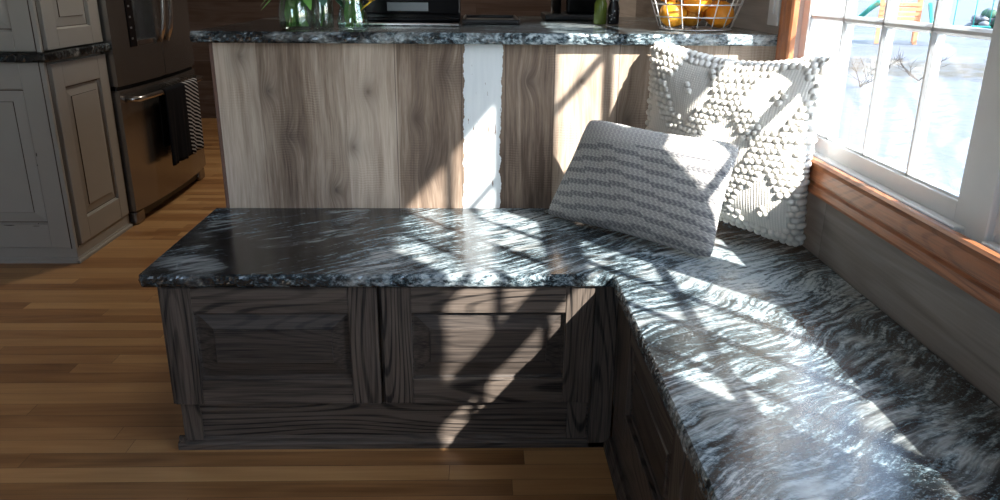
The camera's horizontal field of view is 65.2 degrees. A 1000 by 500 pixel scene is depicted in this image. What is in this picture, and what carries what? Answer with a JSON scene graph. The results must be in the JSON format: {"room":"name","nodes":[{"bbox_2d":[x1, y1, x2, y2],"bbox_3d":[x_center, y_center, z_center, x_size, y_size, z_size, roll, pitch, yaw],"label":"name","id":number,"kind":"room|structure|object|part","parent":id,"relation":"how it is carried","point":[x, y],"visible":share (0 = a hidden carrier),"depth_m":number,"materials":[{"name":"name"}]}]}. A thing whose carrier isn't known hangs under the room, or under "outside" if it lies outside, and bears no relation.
{"room":"kitchen","nodes":[
{"label":"kitchen","id":0,"kind":"room"},
{"bbox_2d":[0,118,616,499],"bbox_3d":[-0.954,0.401,2.123,3.400,0.050,9.000,0,19,-1],"label":"floor","id":1,"kind":"structure","parent":0,"point":[88,410],"depth_m":1.91,"materials":[{"name":"brown wood"}]},
{"bbox_2d":[0,52,132,262],"bbox_3d":[-1.933,-0.388,3.141,0.594,0.765,0.485,0,19,-1],"label":"base cabinet","id":2,"kind":"object","parent":1,"relation":"on","point":[63,197],"visible":0.98,"depth_m":3.00,"materials":[{"name":"beige paint"}]},
{"bbox_3d":[-1.875,-0.342,2.912,0.296,0.512,0.010,0,19,-1],"label":"raised panel","id":3,"kind":"part","parent":2,"relation":"part of","materials":[{"name":"beige paint"}]},
{"bbox_3d":[-1.875,-0.343,2.913,0.438,0.700,0.019,0,19,-1],"label":"panel","id":4,"kind":"part","parent":2,"relation":"part of","materials":[{"name":"beige paint"}]},
{"bbox_2d":[0,43,110,61],"bbox_3d":[-1.931,-0.763,3.003,0.630,0.030,0.523,0,19,-1],"label":"countertop","id":5,"kind":"structure","parent":2,"relation":"on","point":[63,53],"depth_m":2.84,"materials":[{"name":"stone"}]},
{"bbox_2d":[0,0,102,52],"bbox_3d":[-1.929,-1.232,2.852,0.589,0.951,0.484,0,19,-1],"label":"upper cabinet","id":6,"kind":"object","parent":5,"relation":"on","point":[36,26],"visible":1,"depth_m":2.82,"materials":[{"name":"beige paint"}]},
{"bbox_3d":[-1.868,-1.155,2.633,0.296,0.802,0.010,0,19,-1],"label":"raised panel","id":7,"kind":"part","parent":6,"relation":"part of","materials":[{"name":"beige paint"}]},
{"bbox_3d":[-1.868,-1.155,2.634,0.438,0.940,0.019,0,19,-1],"label":"panel","id":8,"kind":"part","parent":6,"relation":"part of","materials":[{"name":"beige paint"}]},
{"bbox_3d":[-1.641,-1.157,2.640,0.021,0.951,0.021,0,19,-1],"label":"corner post","id":9,"kind":"part","parent":6,"relation":"part of","materials":[{"name":"beige paint"}]},
{"bbox_3d":[-1.644,-1.237,2.878,0.019,0.940,0.435,0,19,-1],"label":"door","id":10,"kind":"part","parent":6,"relation":"part of","materials":[{"name":"beige paint"}]},
{"bbox_3d":[-1.643,-1.237,2.878,0.010,0.802,0.267,0,19,-1],"label":"raised panel","id":11,"kind":"part","parent":6,"relation":"part of","materials":[{"name":"beige paint"}]},
{"bbox_3d":[-1.648,-0.342,2.920,0.021,0.705,0.021,0,19,-1],"label":"corner post","id":12,"kind":"part","parent":2,"relation":"part of","materials":[{"name":"beige paint"}]},
{"bbox_3d":[-1.651,-0.420,3.159,0.019,0.690,0.435,0,19,-1],"label":"door","id":13,"kind":"part","parent":2,"relation":"part of","materials":[{"name":"beige paint"}]},
{"bbox_3d":[-1.650,-0.420,3.159,0.010,0.512,0.287,0,19,-1],"label":"raised panel","id":14,"kind":"part","parent":2,"relation":"part of","materials":[{"name":"beige paint"}]},
{"bbox_2d":[97,0,205,224],"bbox_3d":[-1.916,-1.098,3.660,0.755,1.770,0.934,0,19,-1],"label":"refrigerator","id":15,"kind":"object","parent":1,"relation":"on","point":[151,51],"visible":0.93,"depth_m":3.58,"materials":[{"name":"metal"}]},
{"bbox_3d":[-1.638,-1.312,3.345,0.088,1.155,0.464,0,19,-1],"label":"door","id":16,"kind":"part","parent":15,"relation":"part of","materials":[{"name":"metal"}]},
{"bbox_3d":[-1.651,-0.574,3.847,0.088,0.532,0.934,0,19,-1],"label":"freezer drawer","id":17,"kind":"part","parent":15,"relation":"part of","materials":[{"name":"metal"}]},
{"bbox_3d":[-1.568,-1.381,3.524,0.067,0.859,0.023,0,19,-1],"label":"handle","id":18,"kind":"part","parent":15,"relation":"part of","materials":[{"name":"metal"}]},
{"bbox_3d":[-1.589,-0.786,3.775,0.083,0.026,0.858,0,19,-1],"label":"handle","id":19,"kind":"part","parent":15,"relation":"part of","materials":[{"name":"metal"}]},
{"bbox_3d":[-1.570,-1.410,3.609,0.067,0.859,0.023,0,19,-1],"label":"handle","id":20,"kind":"part","parent":15,"relation":"part of","materials":[{"name":"metal"}]},
{"bbox_3d":[-1.650,-1.465,3.789,0.088,1.155,0.464,0,19,-1],"label":"door","id":21,"kind":"part","parent":15,"relation":"part of","materials":[{"name":"metal"}]},
{"bbox_2d":[159,78,203,165],"bbox_3d":[-1.562,-0.642,3.854,0.051,0.358,0.460,0,19,-1],"label":"dish towel","id":22,"kind":"object","parent":15,"relation":"hanging from","point":[180,113],"visible":1,"depth_m":3.79,"materials":[{"name":"black fabric"}]},
{"bbox_2d":[157,287,618,449],"bbox_3d":[-0.251,0.193,2.023,1.022,0.418,0.518,0,19,-1],"label":"base cabinet","id":23,"kind":"object","parent":1,"relation":"on","point":[251,368],"visible":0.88,"depth_m":1.78,"materials":[{"name":"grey wood"}]},
{"bbox_3d":[-0.508,0.215,1.760,0.470,0.289,0.019,0,19,-1],"label":"door","id":24,"kind":"part","parent":23,"relation":"part of","materials":[{"name":"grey wood"}]},
{"bbox_3d":[-0.507,0.216,1.759,0.344,0.166,0.010,0,19,-1],"label":"raised panel","id":25,"kind":"part","parent":23,"relation":"part of","materials":[{"name":"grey wood"}]},
{"bbox_3d":[-0.252,0.377,2.087,1.022,0.030,0.500,0,19,-1],"label":"shoe moulding","id":26,"kind":"part","parent":23,"relation":"part of","materials":[{"name":"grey wood"}]},
{"bbox_3d":[-0.027,0.215,1.772,0.472,0.289,0.019,0,19,-1],"label":"door","id":27,"kind":"part","parent":23,"relation":"part of","materials":[{"name":"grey wood"}]},
{"bbox_3d":[-0.027,0.216,1.771,0.346,0.166,0.010,0,19,-1],"label":"raised panel","id":28,"kind":"part","parent":23,"relation":"part of","materials":[{"name":"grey wood"}]},
{"bbox_2d":[208,43,775,207],"bbox_3d":[-0.028,-0.277,2.662,1.494,0.896,0.985,0,19,-1],"label":"bar cabinet","id":29,"kind":"object","parent":1,"relation":"on","point":[300,125],"visible":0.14,"depth_m":2.11,"materials":[{"name":"brown wood"}]},
{"bbox_2d":[189,15,777,45],"bbox_3d":[-0.043,-0.719,2.522,1.532,0.028,1.064,0,19,-1],"label":"countertop","id":30,"kind":"structure","parent":29,"relation":"on","point":[532,30],"depth_m":2.03,"materials":[{"name":"stone"}]},
{"bbox_2d":[278,0,311,28],"bbox_3d":[-0.550,-0.648,2.095,0.088,0.105,0.088,0,19,-1],"label":"glass vase","id":31,"kind":"object","parent":30,"relation":"on","point":[279,0],"visible":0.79,"depth_m":2.11,"materials":[{"name":"clear glass"}]},
{"bbox_2d":[262,0,311,26],"bbox_3d":[-0.547,-0.723,2.078,0.157,0.248,0.191,13,23,33],"label":"bouquet","id":32,"kind":"object","parent":31,"relation":"in","point":[295,10],"visible":1,"depth_m":2.09,"materials":[{"name":"green plant"}]},
{"bbox_2d":[311,0,333,28],"bbox_3d":[-0.482,-0.656,2.116,0.060,0.108,0.060,0,19,-1],"label":"glass vase","id":33,"kind":"object","parent":30,"relation":"on","point":[311,0],"visible":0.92,"depth_m":2.13,"materials":[{"name":"clear glass"}]},
{"bbox_2d":[318,0,344,25],"bbox_3d":[-0.453,-0.702,2.097,0.092,0.195,0.115,0,19,-1],"label":"bouquet","id":34,"kind":"object","parent":33,"relation":"in","point":[322,8],"visible":1,"depth_m":2.12,"materials":[{"name":"green plant"}]},
{"bbox_2d":[337,3,368,29],"bbox_3d":[-0.396,-0.651,2.098,0.085,0.112,0.085,0,19,-1],"label":"glass vase","id":35,"kind":"object","parent":30,"relation":"on","point":[363,3],"visible":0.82,"depth_m":2.10,"materials":[{"name":"clear glass"}]},
{"bbox_2d":[344,0,373,26],"bbox_3d":[-0.390,-0.734,2.092,0.171,0.260,0.131,8,20,22],"label":"bouquet","id":36,"kind":"object","parent":35,"relation":"in","point":[352,12],"visible":1,"depth_m":2.09,"materials":[{"name":"green plant"}]},
{"bbox_2d":[338,0,462,25],"bbox_3d":[-0.304,-0.836,2.564,0.353,0.160,0.635,0,19,-1],"label":"range","id":37,"kind":"object","parent":30,"relation":"on","point":[379,12],"visible":0.74,"depth_m":2.44,"materials":[{"name":"metal"}]},
{"bbox_2d":[345,15,462,24],"bbox_3d":[-0.304,-0.765,2.596,0.353,0.005,0.620,0,19,-1],"label":"cooktop","id":38,"kind":"object","parent":37,"relation":"in","point":[373,19],"depth_m":2.44,"materials":[{"name":"black glass"}]},
{"bbox_2d":[462,15,519,24],"bbox_3d":[-0.031,-0.754,2.554,0.177,0.015,0.380,0,19,-1],"label":"tray","id":39,"kind":"object","parent":30,"relation":"on","point":[471,19],"visible":1,"depth_m":2.38,"materials":[{"name":"black plastic"}]},
{"bbox_2d":[541,0,595,20],"bbox_3d":[0.245,-0.984,2.714,0.183,0.349,0.220,0,19,-1],"label":"coffee maker","id":40,"kind":"object","parent":30,"relation":"on","point":[572,10],"visible":0.83,"depth_m":2.68,"materials":[{"name":"black plastic"}]},
{"bbox_2d":[594,0,606,24],"bbox_3d":[0.313,-0.755,2.424,0.040,0.107,0.040,0,19,-1],"label":"oil bottle","id":41,"kind":"object","parent":30,"relation":"on","point":[600,6],"visible":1,"depth_m":2.42,"materials":[{"name":"green glass"}]},
{"bbox_2d":[607,0,619,24],"bbox_3d":[0.355,-0.775,2.429,0.037,0.141,0.037,0,19,-1],"label":"pepper mill","id":42,"kind":"object","parent":30,"relation":"on","point":[613,8],"visible":1,"depth_m":2.43,"materials":[{"name":"metal"}]},
{"bbox_2d":[651,0,743,30],"bbox_3d":[0.553,-0.691,2.193,0.298,0.137,0.298,0,19,-1],"label":"wire basket","id":43,"kind":"object","parent":30,"relation":"on","point":[679,28],"visible":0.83,"depth_m":2.14,"materials":[{"name":"silver metal"}]},
{"bbox_2d":[659,0,686,26],"bbox_3d":[0.483,-0.659,2.179,0.076,0.072,0.076,0,19,-1],"label":"orange","id":44,"kind":"object","parent":43,"relation":"in","point":[673,10],"visible":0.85,"depth_m":2.15,"materials":[{"name":"orange food"}]},
{"bbox_2d":[683,10,703,25],"bbox_3d":[0.545,-0.675,2.236,0.072,0.068,0.072,0,19,-1],"label":"orange","id":45,"kind":"object","parent":43,"relation":"in","point":[688,21],"visible":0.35,"depth_m":2.21,"materials":[{"name":"orange food"}]},
{"bbox_2d":[683,0,711,12],"bbox_3d":[0.542,-0.688,2.141,0.077,0.075,0.077,0,19,-1],"label":"orange","id":46,"kind":"object","parent":43,"relation":"in","point":[695,9],"visible":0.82,"depth_m":2.12,"materials":[{"name":"orange food"}]},
{"bbox_2d":[706,0,733,27],"bbox_3d":[0.609,-0.653,2.165,0.077,0.073,0.077,0,19,-1],"label":"orange","id":47,"kind":"object","parent":43,"relation":"in","point":[722,11],"visible":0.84,"depth_m":2.14,"materials":[{"name":"orange food"}]},
{"bbox_2d":[603,302,705,499],"bbox_3d":[0.515,0.553,0.993,0.492,0.418,2.733,0,19,-1],"label":"base cabinet","id":48,"kind":"object","parent":1,"relation":"on","point":[646,458],"visible":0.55,"depth_m":1.51,"materials":[{"name":"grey wood"}]},
{"bbox_2d":[138,208,999,499],"bbox_3d":[0.002,0.343,0.899,1.527,0.030,2.756,0,19,-1],"label":"seat","id":49,"kind":"object","parent":48,"relation":"on","point":[776,378],"visible":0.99,"depth_m":1.47,"materials":[{"name":"black stone"}]},
{"bbox_2d":[549,120,738,256],"bbox_3d":[0.320,-0.168,1.931,0.491,0.268,0.139,13,23,32],"label":"throw pillow","id":50,"kind":"object","parent":49,"relation":"on","point":[665,189],"visible":1,"depth_m":1.87,"materials":[{"name":"grey fabric"}]},
{"bbox_2d":[645,41,836,246],"bbox_3d":[0.552,-0.272,1.932,0.466,0.447,0.201,12,22,30],"label":"throw pillow","id":51,"kind":"object","parent":49,"relation":"on","point":[772,111],"visible":0.78,"depth_m":1.83,"materials":[{"name":"beige fabric"}]},
{"bbox_3d":[0.277,0.330,1.445,0.010,0.166,0.374,0,19,-1],"label":"raised panel","id":52,"kind":"part","parent":48,"relation":"part of","materials":[{"name":"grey wood"}]},
{"bbox_3d":[0.278,0.330,1.445,0.019,0.289,0.500,0,19,-1],"label":"door","id":53,"kind":"part","parent":48,"relation":"part of","materials":[{"name":"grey wood"}]},
{"bbox_3d":[0.290,0.496,0.963,0.019,0.289,0.500,0,19,-1],"label":"door","id":54,"kind":"part","parent":48,"relation":"part of","materials":[{"name":"grey wood"}]},
{"bbox_2d":[187,0,561,117],"bbox_3d":[-0.988,-2.251,5.918,3.525,2.500,0.100,0,19,-1],"label":"cabinet","id":55,"kind":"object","parent":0,"point":[203,14],"depth_m":6.01,"materials":[{"name":"grey paint"}]},
{"bbox_2d":[606,0,999,406],"bbox_3d":[0.813,-0.806,1.753,0.135,2.500,9.000,0,19,-1],"label":"wall","id":56,"kind":"structure","parent":0,"point":[958,328],"depth_m":1.46,"materials":[{"name":"grey paint"}]},
{"bbox_2d":[767,0,780,25],"bbox_3d":[0.732,-0.661,2.085,0.011,0.120,0.072,0,19,-1],"label":"switch plate","id":57,"kind":"object","parent":56,"relation":"attached to","point":[774,5],"visible":1,"depth_m":2.08,"materials":[{"name":"white plastic"}]},
{"bbox_2d":[826,0,845,133],"bbox_3d":[0.913,-0.593,1.089,0.030,1.240,1.870,0,19,-1],"label":"trim","id":58,"kind":"structure","parent":56,"relation":"attached to","point":[845,0],"depth_m":2.04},
{"bbox_2d":[775,0,999,313],"bbox_3d":[0.751,-0.563,1.092,0.023,1.288,1.752,0,19,-1],"label":"trim","id":59,"kind":"structure","parent":56,"relation":"attached to","point":[969,265],"depth_m":1.42,"materials":[{"name":"brown wood"}]},
{"bbox_2d":[793,0,999,232],"bbox_3d":[0.835,-0.710,1.522,0.163,1.180,0.832,0,19,-1],"label":"window","id":60,"kind":"structure","parent":56,"relation":"in","point":[819,22],"depth_m":1.58,"materials":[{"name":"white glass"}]},
{"bbox_2d":[960,64,999,243],"bbox_3d":[0.833,-0.565,1.099,0.138,1.179,0.085,0,19,-1],"label":"trim","id":61,"kind":"structure","parent":56,"relation":"attached to","point":[985,199],"depth_m":1.25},
{"bbox_2d":[981,207,999,253],"bbox_3d":[0.856,-0.423,0.686,0.163,1.180,0.820,0,19,-1],"label":"window","id":62,"kind":"structure","parent":56,"relation":"in","point":[994,245],"depth_m":1.24,"materials":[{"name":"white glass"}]},
{"bbox_3d":[0.821,-0.161,0.775,0.036,0.600,0.808,0,19,-1],"label":"sash","id":63,"kind":"part","parent":62,"relation":"part of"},
{"label":"outside","id":64,"kind":"structure","parent":0,"visible":0},
{"bbox_2d":[837,0,998,192],"bbox_3d":[59.714,-14.700,49.347,120.000,0.100,220.000,0,19,-1],"label":"ground","id":65,"kind":"structure","parent":64,"point":[958,84],"depth_m":12.70,"materials":[{"name":"white snow"}]},
{"bbox_2d":[848,54,905,86],"bbox_3d":[6.173,-3.066,13.283,1.041,0.589,1.159,-8,21,-23],"label":"bare shrub","id":66,"kind":"object","parent":65,"relation":"on","point":[865,82],"visible":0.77,"depth_m":13.16,"materials":[{"name":"brown plant"}]},
{"bbox_2d":[892,48,951,80],"bbox_3d":[7.615,-3.375,14.167,1.058,0.623,0.753,11,22,28],"label":"bare shrub","id":67,"kind":"object","parent":65,"relation":"on","point":[901,64],"visible":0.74,"depth_m":14.21,"materials":[{"name":"brown plant"}]},
{"bbox_2d":[857,0,994,44],"bbox_3d":[12.347,-7.237,22.480,4.969,2.616,1.918,7,20,19],"label":"playset","id":68,"kind":"object","parent":65,"relation":"on","point":[903,6],"visible":0.59,"depth_m":22.61,"materials":[{"name":"orange wood"}]},
{"bbox_3d":[11.180,-7.359,22.783,0.120,2.600,0.120,9,21,23],"label":"post","id":69,"kind":"part","parent":68,"relation":"part of","materials":[{"name":"orange wood"}]},
{"bbox_3d":[12.087,-7.215,22.386,0.120,2.600,0.120,9,21,23],"label":"post","id":70,"kind":"part","parent":68,"relation":"part of","materials":[{"name":"orange wood"}]},
{"bbox_2d":[965,8,996,28],"bbox_3d":[16.517,-7.621,26.349,1.338,1.044,1.411,0,19,-1],"label":"shrub","id":71,"kind":"object","parent":65,"relation":"on","point":[983,19],"visible":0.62,"depth_m":26.13,"materials":[{"name":"green plant"}]}
]}

